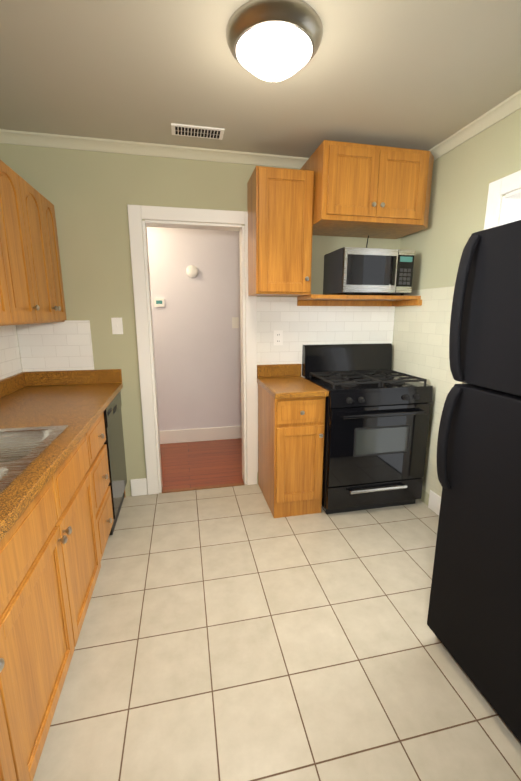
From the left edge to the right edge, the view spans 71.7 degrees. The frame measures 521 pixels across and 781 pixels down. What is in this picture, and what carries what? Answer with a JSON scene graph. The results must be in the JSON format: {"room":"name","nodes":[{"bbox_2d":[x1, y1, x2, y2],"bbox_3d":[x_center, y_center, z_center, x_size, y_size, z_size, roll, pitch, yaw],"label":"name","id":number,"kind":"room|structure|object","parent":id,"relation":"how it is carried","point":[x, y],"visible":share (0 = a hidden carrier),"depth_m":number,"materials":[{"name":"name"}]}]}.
{"room":"kitchen","nodes":[
{"label":"kitchen","id":0,"kind":"room"},
{"bbox_2d":[147,227,241,430],"bbox_3d":[-0.630,-0.643,3.890,3.600,2.450,0.120,-3,12,-12],"label":"wall","id":1,"kind":"structure","parent":0,"point":[197,344],"depth_m":3.81,"materials":[{"name":"paint"}]},
{"bbox_2d":[154,299,164,306],"bbox_3d":[-1.031,-0.894,3.674,0.100,0.080,0.024,-3,12,-12],"label":"thermostat","id":2,"kind":"object","parent":1,"relation":"attached to","point":[158,302],"visible":1,"depth_m":3.66,"materials":[{"name":"white plastic"}]},
{"bbox_2d":[186,265,197,277],"bbox_3d":[-0.695,-1.210,3.671,0.124,0.124,0.040,-3,12,-12],"label":"smoke detector","id":3,"kind":"object","parent":1,"relation":"attached to","point":[191,271],"visible":0.96,"depth_m":3.66,"materials":[{"name":"white plastic"}]},
{"bbox_2d":[159,426,241,443],"bbox_3d":[-0.616,0.495,4.065,3.600,0.150,0.014,-3,12,-12],"label":"baseboard","id":4,"kind":"structure","parent":1,"relation":"attached to","point":[198,434],"depth_m":4.04,"materials":[{"name":"white"}]},
{"bbox_2d":[232,317,238,327],"bbox_3d":[-0.269,-0.728,3.880,0.072,0.116,0.016,-3,12,-12],"label":"light switch","id":5,"kind":"object","parent":1,"relation":"attached to","point":[235,322],"visible":1,"depth_m":3.88,"materials":[{"name":"white plastic"}]},
{"bbox_2d":[0,143,400,495],"bbox_3d":[-0.281,-0.433,2.804,3.080,2.490,0.120,-3,12,-12],"label":"wall","id":6,"kind":"structure","parent":0,"point":[90,196],"depth_m":2.47,"materials":[{"name":"paint"}]},
{"bbox_2d":[16,320,93,371],"bbox_3d":[-1.423,-0.271,2.522,0.464,0.430,0.006,-3,12,-12],"label":"wall tile","id":7,"kind":"structure","parent":6,"relation":"attached to","point":[66,345],"depth_m":2.51,"materials":[{"name":"white tile"}]},
{"bbox_2d":[111,318,122,333],"bbox_3d":[-1.019,-0.459,2.565,0.072,0.116,0.016,-3,12,-12],"label":"light switch","id":8,"kind":"object","parent":6,"relation":"attached to","point":[117,326],"visible":1,"depth_m":2.57,"materials":[{"name":"white plastic"}]},
{"bbox_2d":[0,129,308,168],"bbox_3d":[-0.258,-1.605,2.471,2.730,0.058,0.049,-3,12,-12],"label":"crown molding","id":9,"kind":"structure","parent":6,"relation":"attached to","point":[6,136],"depth_m":2.37,"materials":[{"name":"beige paint"}]},
{"bbox_2d":[127,205,256,494],"bbox_3d":[-0.477,-0.244,2.802,0.884,2.122,0.158,-3,12,-12],"label":"door frame","id":10,"kind":"structure","parent":6,"relation":"attached to","point":[174,217],"depth_m":2.67,"materials":[{"name":"white wood"}]},
{"bbox_2d":[162,482,244,492],"bbox_3d":[-0.466,0.801,2.972,0.672,0.006,0.042,-3,12,-12],"label":"threshold","id":11,"kind":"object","parent":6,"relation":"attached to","point":[202,487],"depth_m":2.97,"materials":[{"name":"brown wood"}]},
{"bbox_2d":[247,166,313,296],"bbox_3d":[0.133,-1.061,2.500,0.385,0.775,0.362,-3,12,-12],"label":"upper cabinet","id":12,"kind":"object","parent":6,"relation":"attached to","point":[280,214],"visible":1,"depth_m":2.37,"materials":[{"name":"brown wood"}]},
{"bbox_2d":[257,297,394,472],"bbox_3d":[0.509,-0.034,2.996,1.239,1.430,0.006,-3,12,-12],"label":"wall tile","id":13,"kind":"structure","parent":6,"relation":"attached to","point":[300,326],"depth_m":2.88,"materials":[{"name":"white tile"}]},
{"bbox_2d":[274,330,282,344],"bbox_3d":[0.140,-0.412,2.827,0.072,0.116,0.008,-3,12,-12],"label":"outlet","id":14,"kind":"object","parent":13,"relation":"attached to","point":[278,337],"visible":1,"depth_m":2.83,"materials":[{"name":"white plastic"}]},
{"bbox_2d":[297,294,421,305],"bbox_3d":[0.735,-0.676,2.722,0.850,0.070,0.347,-3,12,-12],"label":"shelf","id":15,"kind":"object","parent":6,"relation":"attached to","point":[351,300],"visible":1,"depth_m":2.76,"materials":[{"name":"brown wood"}]},
{"bbox_2d":[323,247,414,294],"bbox_3d":[0.784,-0.861,2.672,0.525,0.308,0.370,-3,12,-12],"label":"microwave","id":16,"kind":"object","parent":15,"relation":"on","point":[361,271],"visible":0.94,"depth_m":2.50,"materials":[{"name":"grey metal"}]},
{"bbox_2d":[300,140,433,238],"bbox_3d":[0.736,-1.351,2.495,0.809,0.445,0.507,-3,12,-12],"label":"upper cabinet","id":17,"kind":"object","parent":6,"relation":"attached to","point":[371,191],"visible":1,"depth_m":2.29,"materials":[{"name":"brown wood"}]},
{"bbox_2d":[0,0,520,157],"bbox_3d":[0.170,-1.252,0.478,3.080,0.080,4.425,-3,12,-12],"label":"ceiling","id":18,"kind":"structure","parent":0,"point":[426,75],"depth_m":1.68,"materials":[{"name":"paint"}]},
{"bbox_2d":[171,123,224,139],"bbox_3d":[-0.381,-1.570,2.191,0.312,0.009,0.126,-3,12,-12],"label":"ceiling vent","id":19,"kind":"object","parent":18,"relation":"in","point":[196,131],"visible":1,"depth_m":2.18,"materials":[{"name":"white metal"}]},
{"bbox_2d":[226,0,322,81],"bbox_3d":[0.054,-1.335,1.452,0.382,0.162,0.382,-3,12,-12],"label":"ceiling light","id":20,"kind":"object","parent":18,"relation":"attached to","point":[274,40],"visible":1,"depth_m":1.35,"materials":[{"name":"white glass"}]},
{"bbox_2d":[33,438,520,780],"bbox_3d":[-0.058,1.139,1.540,3.600,0.060,5.580,-3,12,-12],"label":"floor","id":21,"kind":"structure","parent":0,"point":[236,633],"depth_m":1.52,"materials":[{"name":"tile"}]},
{"bbox_2d":[0,553,37,780],"bbox_3d":[-0.893,0.860,0.621,0.626,0.868,0.549,-3,12,-12],"label":"base cabinet","id":22,"kind":"object","parent":21,"relation":"on","point":[17,751],"depth_m":0.94,"materials":[{"name":"brown wood"}]},
{"bbox_2d":[0,369,122,540],"bbox_3d":[-0.896,0.348,0.587,0.650,0.140,4.170,-3,12,-12],"label":"countertop","id":23,"kind":"structure","parent":22,"relation":"on","point":[78,402],"depth_m":1.91,"materials":[{"name":"laminate"}]},
{"bbox_2d":[0,425,68,494],"bbox_3d":[-1.041,0.338,1.165,0.559,0.174,0.856,-3,12,-12],"label":"sink","id":24,"kind":"object","parent":23,"relation":"in","point":[22,450],"visible":0.67,"depth_m":1.53,"materials":[{"name":"silver metal"}]},
{"bbox_2d":[0,427,103,764],"bbox_3d":[-1.036,0.721,1.275,0.626,0.868,1.026,-3,12,-12],"label":"base cabinet","id":25,"kind":"object","parent":21,"relation":"on","point":[53,541],"depth_m":1.24,"materials":[{"name":"brown wood"}]},
{"bbox_2d":[92,413,113,549],"bbox_3d":[-1.181,0.581,1.935,0.626,0.868,0.457,-3,12,-12],"label":"base cabinet","id":26,"kind":"object","parent":21,"relation":"on","point":[99,449],"depth_m":2.02,"materials":[{"name":"brown wood"}]},
{"bbox_2d":[103,391,126,534],"bbox_3d":[-1.267,0.480,2.414,0.613,0.866,0.529,-3,12,-12],"label":"dishwasher","id":27,"kind":"object","parent":21,"relation":"on","point":[114,442],"visible":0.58,"depth_m":2.39,"materials":[{"name":"black metal"}]},
{"bbox_2d":[258,384,325,517],"bbox_3d":[0.215,0.416,2.712,0.354,0.868,0.593,-3,12,-12],"label":"base cabinet","id":28,"kind":"object","parent":21,"relation":"on","point":[290,451],"visible":0.96,"depth_m":2.48,"materials":[{"name":"brown wood"}]},
{"bbox_2d":[257,364,328,398],"bbox_3d":[0.210,-0.081,2.607,0.365,0.140,0.595,-3,12,-12],"label":"countertop","id":29,"kind":"structure","parent":28,"relation":"on","point":[280,381],"depth_m":2.66,"materials":[{"name":"laminate"}]},
{"bbox_2d":[302,343,432,513],"bbox_3d":[0.773,0.255,2.753,0.756,1.165,0.659,-3,12,-12],"label":"stove","id":30,"kind":"object","parent":21,"relation":"on","point":[377,414],"visible":0.98,"depth_m":2.52,"materials":[{"name":"black metal"}]},
{"bbox_2d":[427,220,520,742],"bbox_3d":[1.131,0.327,1.136,0.770,1.698,0.760,-3,12,-12],"label":"fridge","id":31,"kind":"object","parent":21,"relation":"on","point":[474,618],"visible":1,"depth_m":1.24,"materials":[{"name":"black metal"}]},
{"bbox_2d":[400,108,520,505],"bbox_3d":[1.630,-0.048,0.991,0.120,2.490,4.305,-3,12,-12],"label":"wall","id":32,"kind":"structure","parent":0,"point":[465,174],"depth_m":2.28,"materials":[{"name":"paint"}]},
{"bbox_2d":[130,478,440,514],"bbox_3d":[0.170,1.154,0.989,2.840,0.140,4.185,-3,12,-12],"label":"baseboard","id":33,"kind":"structure","parent":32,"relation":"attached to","point":[138,487],"depth_m":2.82,"materials":[{"name":"white"}]},
{"bbox_2d":[392,286,464,496],"bbox_3d":[1.208,0.001,2.709,0.006,1.480,0.849,-3,12,-12],"label":"wall tile","id":34,"kind":"structure","parent":32,"relation":"attached to","point":[420,345],"depth_m":2.61,"materials":[{"name":"white tile"}]},
{"bbox_2d":[429,90,520,160],"bbox_3d":[1.534,-1.245,0.778,0.049,0.058,4.185,-3,12,-12],"label":"crown molding","id":35,"kind":"structure","parent":32,"relation":"attached to","point":[501,110],"depth_m":2.06,"materials":[{"name":"beige paint"}]},
{"bbox_2d":[484,170,520,229],"bbox_3d":[1.439,-0.043,1.857,0.138,2.122,0.844,-3,12,-12],"label":"window","id":36,"kind":"structure","parent":32,"relation":"attached to","point":[509,205],"depth_m":1.97,"materials":[{"name":"white"}]},
{"bbox_3d":[-1.264,0.082,0.384,0.120,2.490,4.305,-3,12,-12],"label":"wall","id":37,"kind":"structure","parent":0,"visible":0},
{"bbox_2d":[0,176,20,325],"bbox_3d":[-1.250,-0.601,1.280,0.325,0.748,0.709,-3,12,-12],"label":"upper cabinet","id":38,"kind":"object","parent":37,"relation":"attached to","point":[9,298],"depth_m":1.65,"materials":[{"name":"brown wood"}]},
{"bbox_2d":[0,325,21,379],"bbox_3d":[-1.246,0.135,0.616,0.006,0.430,3.879,-3,12,-12],"label":"wall tile","id":39,"kind":"structure","parent":37,"relation":"attached to","point":[10,362],"depth_m":2.32,"materials":[{"name":"white tile"}]},
{"bbox_2d":[0,160,43,323],"bbox_3d":[-1.345,-0.692,1.710,0.325,0.748,0.409,-3,12,-12],"label":"upper cabinet","id":40,"kind":"object","parent":37,"relation":"attached to","point":[31,288],"depth_m":1.83,"materials":[{"name":"brown wood"}]},
{"bbox_2d":[28,184,59,322],"bbox_3d":[-1.408,-0.753,1.997,0.325,0.748,0.409,-3,12,-12],"label":"upper cabinet","id":41,"kind":"object","parent":37,"relation":"attached to","point":[41,226],"depth_m":2.13,"materials":[{"name":"brown wood"}]},
{"bbox_2d":[48,201,66,321],"bbox_3d":[-1.460,-0.804,2.236,0.325,0.748,0.308,-3,12,-12],"label":"upper cabinet","id":42,"kind":"object","parent":37,"relation":"attached to","point":[51,211],"depth_m":2.34,"materials":[{"name":"brown wood"}]}
]}

